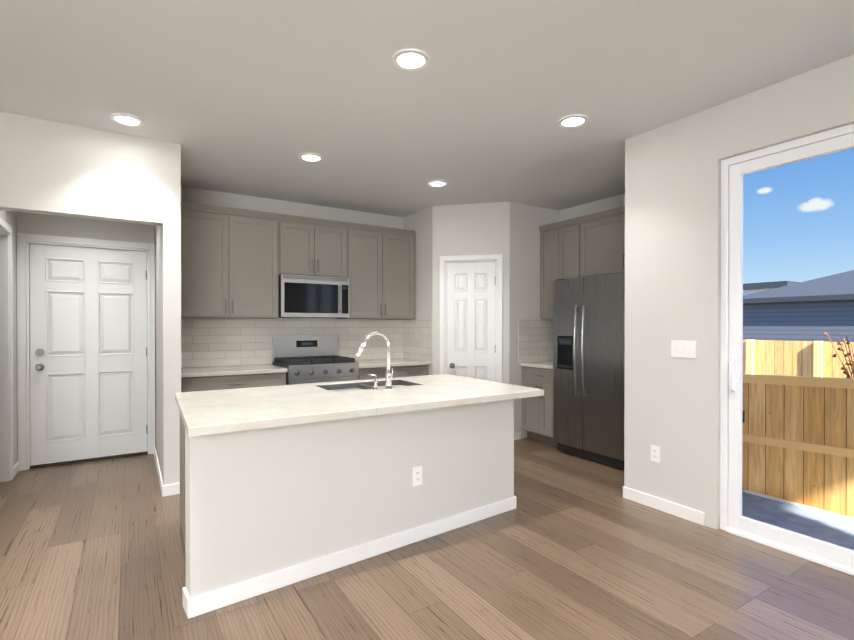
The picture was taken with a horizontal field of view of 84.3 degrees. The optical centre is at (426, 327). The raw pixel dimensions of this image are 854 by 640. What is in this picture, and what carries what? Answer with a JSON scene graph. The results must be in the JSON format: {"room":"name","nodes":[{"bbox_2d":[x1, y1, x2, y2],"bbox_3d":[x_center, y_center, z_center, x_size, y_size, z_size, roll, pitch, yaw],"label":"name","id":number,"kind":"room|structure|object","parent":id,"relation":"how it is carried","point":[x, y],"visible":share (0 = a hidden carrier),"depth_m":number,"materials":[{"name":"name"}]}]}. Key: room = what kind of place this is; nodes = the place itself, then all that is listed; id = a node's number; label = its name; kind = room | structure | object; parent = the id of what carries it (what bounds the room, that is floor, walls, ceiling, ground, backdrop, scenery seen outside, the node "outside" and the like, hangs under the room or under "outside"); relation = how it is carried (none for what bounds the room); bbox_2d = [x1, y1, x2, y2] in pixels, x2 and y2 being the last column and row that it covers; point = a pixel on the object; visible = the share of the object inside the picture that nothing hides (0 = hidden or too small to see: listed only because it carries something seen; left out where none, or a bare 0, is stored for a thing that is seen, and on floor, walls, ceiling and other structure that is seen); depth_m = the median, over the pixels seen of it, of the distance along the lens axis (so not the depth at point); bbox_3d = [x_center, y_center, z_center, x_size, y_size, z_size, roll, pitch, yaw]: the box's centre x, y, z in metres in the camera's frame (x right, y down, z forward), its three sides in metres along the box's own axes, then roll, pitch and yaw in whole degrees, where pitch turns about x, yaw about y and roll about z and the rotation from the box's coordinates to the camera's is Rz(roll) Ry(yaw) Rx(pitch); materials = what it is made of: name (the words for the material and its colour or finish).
{"room":"kitchen","nodes":[
{"label":"kitchen","id":0,"kind":"room"},
{"bbox_2d":[0,112,183,484],"bbox_3d":[-3.642,-0.062,2.588,4.070,2.680,0.120,0,0,-32],"label":"wall","id":1,"kind":"structure","parent":0,"point":[64,180],"depth_m":3.50,"materials":[{"name":"white paint"}]},
{"bbox_2d":[0,218,12,481],"bbox_3d":[-3.283,0.214,3.526,0.137,2.120,1.000,0,0,-32],"label":"door frame","id":2,"kind":"structure","parent":1,"relation":"attached to","point":[6,296],"depth_m":3.90,"materials":[{"name":"white wood"}]},
{"bbox_2d":[17,233,154,470],"bbox_3d":[-3.211,0.212,4.517,1.073,2.114,0.142,0,0,-32],"label":"door frame","id":3,"kind":"structure","parent":1,"relation":"attached to","point":[25,241],"depth_m":4.24,"materials":[{"name":"white wood"}]},
{"bbox_2d":[30,244,147,468],"bbox_3d":[-3.192,0.254,4.488,0.947,2.031,0.123,0,0,-32],"label":"door","id":4,"kind":"structure","parent":1,"relation":"in","point":[88,354],"depth_m":4.47,"materials":[{"name":"white wood"}]},
{"bbox_2d":[184,187,487,374],"bbox_3d":[-0.844,-0.078,5.807,4.340,2.680,0.150,0,0,-32],"label":"wall","id":5,"kind":"structure","parent":0,"point":[434,239],"depth_m":5.46,"materials":[{"name":"white paint"}]},
{"bbox_2d":[181,205,288,318],"bbox_3d":[-2.003,-0.619,4.782,1.042,1.039,0.334,0,0,-32],"label":"upper cabinet","id":6,"kind":"object","parent":5,"relation":"attached to","point":[236,262],"depth_m":4.64,"materials":[{"name":"grey wood"}]},
{"bbox_2d":[181,318,400,367],"bbox_3d":[-1.417,0.147,5.351,2.640,0.494,0.009,0,0,-32],"label":"backsplash","id":7,"kind":"structure","parent":5,"relation":"attached to","point":[208,342],"depth_m":5.11,"materials":[{"name":"tile"}]},
{"bbox_2d":[289,217,348,277],"bbox_3d":[-1.301,-0.849,5.225,0.754,0.585,0.334,0,0,-32],"label":"upper cabinet","id":8,"kind":"object","parent":5,"relation":"attached to","point":[316,248],"depth_m":5.11,"materials":[{"name":"grey wood"}]},
{"bbox_2d":[279,274,348,317],"bbox_3d":[-1.271,-0.334,5.179,0.747,0.438,0.444,0,0,-32],"label":"microwave","id":9,"kind":"object","parent":8,"relation":"attached to","point":[301,296],"visible":0.98,"depth_m":5.01,"materials":[{"name":"grey"}]},
{"bbox_2d":[336,225,415,319],"bbox_3d":[-0.628,-0.624,5.652,0.975,1.039,0.334,0,0,-32],"label":"upper cabinet","id":10,"kind":"object","parent":5,"relation":"attached to","point":[382,262],"depth_m":5.52,"materials":[{"name":"grey wood"}]},
{"bbox_2d":[401,319,431,361],"bbox_3d":[-0.115,0.145,5.756,0.007,0.494,0.656,0,0,-32],"label":"backsplash","id":11,"kind":"structure","parent":5,"relation":"attached to","point":[416,335],"depth_m":5.77,"materials":[{"name":"tile"}]},
{"bbox_2d":[440,254,501,382],"bbox_3d":[0.501,0.218,5.390,0.536,2.093,0.537,0,0,-32],"label":"door frame","id":12,"kind":"structure","parent":5,"relation":"attached to","point":[497,258],"depth_m":5.37,"materials":[{"name":"white wood"}]},
{"bbox_2d":[447,262,495,381],"bbox_3d":[0.502,0.251,5.402,0.432,2.003,0.430,0,0,-32],"label":"pantry door","id":13,"kind":"structure","parent":5,"relation":"in","point":[471,319],"depth_m":5.39,"materials":[{"name":"white wood"}]},
{"bbox_2d":[0,438,853,639],"bbox_3d":[-0.638,1.332,1.821,8.380,0.100,7.520,0,0,-32],"label":"floor","id":14,"kind":"structure","parent":0,"point":[572,547],"depth_m":2.41,"materials":[{"name":"brown wood"}]},
{"bbox_2d":[181,371,286,391],"bbox_3d":[-1.957,0.851,4.651,0.971,0.834,0.619,0,0,-32],"label":"base cabinet","id":15,"kind":"object","parent":14,"relation":"on","point":[193,379],"depth_m":4.37,"materials":[{"name":"grey wood"}]},
{"bbox_2d":[181,364,286,378],"bbox_3d":[-1.949,0.416,4.635,0.971,0.035,0.635,0,0,-32],"label":"countertop","id":16,"kind":"structure","parent":15,"relation":"on","point":[265,369],"depth_m":4.49,"materials":[{"name":"white stone"}]},
{"bbox_2d":[272,336,358,384],"bbox_3d":[-1.196,0.684,5.066,0.743,1.165,0.709,0,0,-32],"label":"range","id":17,"kind":"object","parent":14,"relation":"on","point":[305,360],"visible":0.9,"depth_m":4.98,"materials":[{"name":"grey metal"}]},
{"bbox_2d":[180,399,515,618],"bbox_3d":[-0.452,0.864,3.092,2.124,0.823,1.086,0,0,-32],"label":"kitchen island","id":18,"kind":"object","parent":14,"relation":"on","point":[282,486],"depth_m":2.49,"materials":[{"name":"paint"}]},
{"bbox_2d":[175,383,386,438],"bbox_3d":[-0.931,0.433,2.723,0.919,0.040,1.207,0,0,-32],"label":"island countertop","id":19,"kind":"structure","parent":18,"relation":"on","point":[226,411],"depth_m":2.46,"materials":[{"name":"white stone"}]},
{"bbox_2d":[315,379,486,414],"bbox_3d":[-0.272,0.430,3.159,0.739,0.040,1.203,0,0,-32],"label":"island countertop","id":20,"kind":"structure","parent":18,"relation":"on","point":[417,397],"depth_m":2.84,"materials":[{"name":"white stone"}]},
{"bbox_2d":[331,379,410,390],"bbox_3d":[-0.411,0.538,3.396,0.729,0.233,0.430,0,0,-32],"label":"sink","id":21,"kind":"object","parent":20,"relation":"in","point":[398,382],"depth_m":3.51,"materials":[{"name":"silver metal"}]},
{"bbox_2d":[354,331,394,390],"bbox_3d":[-0.342,0.215,3.103,0.242,0.391,0.153,0,0,-32],"label":"faucet","id":22,"kind":"object","parent":20,"relation":"on","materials":[{"name":"silver metal"}]},
{"bbox_2d":[412,466,421,486],"bbox_3d":[-0.057,0.887,2.825,0.070,0.114,0.012,0,0,-32],"label":"outlet","id":23,"kind":"object","parent":18,"relation":"attached to","point":[416,470],"depth_m":2.82,"materials":[{"name":"white plastic"}]},
{"bbox_2d":[358,367,427,379],"bbox_3d":[-0.522,0.847,5.559,0.904,0.834,0.619,0,0,-32],"label":"base cabinet","id":24,"kind":"object","parent":14,"relation":"on","point":[380,372],"depth_m":5.29,"materials":[{"name":"grey wood"}]},
{"bbox_2d":[355,359,428,366],"bbox_3d":[-0.514,0.411,5.542,0.906,0.035,0.635,0,0,-32],"label":"countertop","id":25,"kind":"structure","parent":24,"relation":"on","point":[382,362],"depth_m":5.39,"materials":[{"name":"white stone"}]},
{"bbox_2d":[520,361,556,445],"bbox_3d":[1.476,0.830,5.288,0.654,0.870,0.582,0,0,-32],"label":"base cabinet","id":26,"kind":"object","parent":14,"relation":"on","point":[537,418],"visible":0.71,"depth_m":5.16,"materials":[{"name":"grey wood"}]},
{"bbox_2d":[520,361,552,368],"bbox_3d":[1.478,0.412,5.285,0.635,0.035,0.576,0,0,-32],"label":"countertop","id":27,"kind":"structure","parent":26,"relation":"on","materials":[{"name":"stone"}]},
{"bbox_2d":[553,273,624,468],"bbox_3d":[1.799,0.379,4.587,0.799,1.740,0.910,0,0,-32],"label":"refrigerator","id":28,"kind":"object","parent":14,"relation":"on","point":[588,364],"visible":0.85,"depth_m":4.41,"materials":[{"name":"grey metal"}]},
{"bbox_2d":[0,0,853,216],"bbox_3d":[-0.638,-1.458,1.807,8.380,0.120,7.520,0,0,-32],"label":"ceiling","id":29,"kind":"structure","parent":0,"point":[255,98],"depth_m":2.67,"materials":[{"name":"white paint"}]},
{"bbox_2d":[109,113,143,126],"bbox_3d":[-2.018,-1.398,3.171,0.196,0.012,0.196,0,0,-32],"label":"recessed light","id":30,"kind":"object","parent":29,"relation":"in","point":[125,119],"visible":0.98,"depth_m":3.16,"materials":[{"name":"white plastic"}]},
{"bbox_2d":[299,153,322,161],"bbox_3d":[-0.954,-1.402,3.879,0.196,0.012,0.196,0,0,-32],"label":"recessed light","id":31,"kind":"object","parent":29,"relation":"in","point":[310,157],"visible":1,"depth_m":3.88,"materials":[{"name":"white plastic"}]},
{"bbox_2d":[392,48,429,70],"bbox_3d":[-0.083,-1.395,2.454,0.196,0.012,0.196,0,0,-32],"label":"recessed light","id":32,"kind":"object","parent":29,"relation":"in","point":[410,59],"visible":1,"depth_m":2.45,"materials":[{"name":"white plastic"}]},
{"bbox_2d":[427,180,447,186],"bbox_3d":[0.103,-1.405,4.595,0.196,0.012,0.196,0,0,-32],"label":"recessed light","id":33,"kind":"object","parent":29,"relation":"in","point":[437,183],"visible":1,"depth_m":4.59,"materials":[{"name":"white plastic"}]},
{"bbox_2d":[558,114,587,127],"bbox_3d":[0.989,-1.398,3.191,0.196,0.012,0.196,0,0,-32],"label":"recessed light","id":34,"kind":"object","parent":29,"relation":"in","point":[573,120],"visible":1,"depth_m":3.18,"materials":[{"name":"white plastic"}]},
{"bbox_2d":[488,195,619,438],"bbox_3d":[1.823,0.024,5.500,0.160,3.080,3.220,0,0,-32],"label":"wall","id":35,"kind":"structure","parent":0,"point":[516,237],"depth_m":5.34,"materials":[{"name":"white paint"}]},
{"bbox_2d":[518,319,552,362],"bbox_3d":[1.316,0.146,5.528,0.652,0.494,0.008,0,0,-32],"label":"backsplash","id":36,"kind":"structure","parent":35,"relation":"attached to","point":[535,336],"depth_m":5.49,"materials":[{"name":"tile"}]},
{"bbox_2d":[540,218,585,318],"bbox_3d":[1.631,-0.622,5.335,0.334,1.039,0.657,0,0,-32],"label":"upper cabinet","id":37,"kind":"object","parent":35,"relation":"attached to","point":[562,246],"depth_m":5.26,"materials":[{"name":"grey wood"}]},
{"bbox_2d":[586,210,624,276],"bbox_3d":[2.076,-0.835,4.629,0.334,0.607,1.144,0,0,-32],"label":"upper cabinet","id":38,"kind":"object","parent":35,"relation":"attached to","point":[591,245],"depth_m":4.75,"materials":[{"name":"grey wood"}]},
{"bbox_2d":[620,54,853,529],"bbox_3d":[2.639,0.042,1.852,0.160,3.080,4.080,0,0,-32],"label":"wall","id":39,"kind":"structure","parent":0,"point":[671,199],"depth_m":3.14,"materials":[{"name":"white paint"}]},
{"bbox_2d":[13,432,704,525],"bbox_3d":[-0.657,1.230,3.787,4.610,0.085,3.875,0,0,-32],"label":"baseboard","id":40,"kind":"structure","parent":39,"relation":"attached to","point":[679,510],"depth_m":3.38,"materials":[{"name":"white wood"}]},
{"bbox_2d":[651,445,659,462],"bbox_3d":[1.610,0.887,3.325,0.008,0.114,0.070,0,0,-32],"label":"wall outlet","id":41,"kind":"object","parent":39,"relation":"attached to","point":[655,453],"visible":1,"depth_m":3.32,"materials":[{"name":"white plastic"}]},
{"bbox_2d":[671,340,695,357],"bbox_3d":[1.714,0.141,3.155,0.010,0.114,0.166,0,0,-32],"label":"light switch","id":42,"kind":"object","parent":39,"relation":"attached to","point":[683,348],"visible":1,"depth_m":3.15,"materials":[{"name":"white plastic"}]},
{"bbox_2d":[720,123,853,575],"bbox_3d":[2.376,0.111,2.224,0.149,2.338,1.846,0,0,-32],"label":"sliding glass door","id":43,"kind":"structure","parent":39,"relation":"in","point":[734,170],"depth_m":2.91,"materials":[{"name":"white plastic"}]},
{"label":"outside","id":44,"kind":"structure","parent":0,"visible":0},
{"bbox_2d":[742,489,853,549],"bbox_3d":[21.477,1.712,25.227,56.660,0.708,100.000,0,0,-32],"label":"ground","id":45,"kind":"structure","parent":44,"point":[752,501],"depth_m":3.65,"materials":[{"name":"concrete"}]},
{"bbox_2d":[743,281,799,295],"bbox_3d":[27.926,-1.102,51.180,12.600,5.520,23.600,0,0,-32],"label":"neighboring house roof","id":46,"kind":"structure","parent":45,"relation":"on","point":[749,288],"depth_m":39.39,"materials":[{"name":"grey"}]},
{"bbox_2d":[742,374,853,517],"bbox_3d":[5.270,0.992,0.716,0.148,1.879,9.900,0,0,-32],"label":"fence","id":47,"kind":"object","parent":45,"relation":"on","point":[801,449],"depth_m":3.98,"materials":[{"name":"brown wood"}]},
{"bbox_2d":[743,339,853,377],"bbox_3d":[6.907,1.048,7.727,0.108,1.650,18.000,0,0,-32],"label":"fence","id":48,"kind":"object","parent":45,"relation":"on","point":[758,352],"depth_m":8.37,"materials":[{"name":"brown wood"}]},
{"bbox_2d":[743,270,853,341],"bbox_3d":[19.947,-0.474,14.220,9.700,4.630,15.750,0,0,-32],"label":"house","id":49,"kind":"structure","parent":45,"relation":"on","point":[792,314],"depth_m":16.64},
{"bbox_2d":[823,332,853,377],"bbox_3d":[3.794,0.732,4.168,0.514,1.379,0.498,0,0,-32],"label":"shrub","id":50,"kind":"object","parent":45,"relation":"on","point":[846,372],"depth_m":4.16,"materials":[{"name":"brown plant"}]}
]}

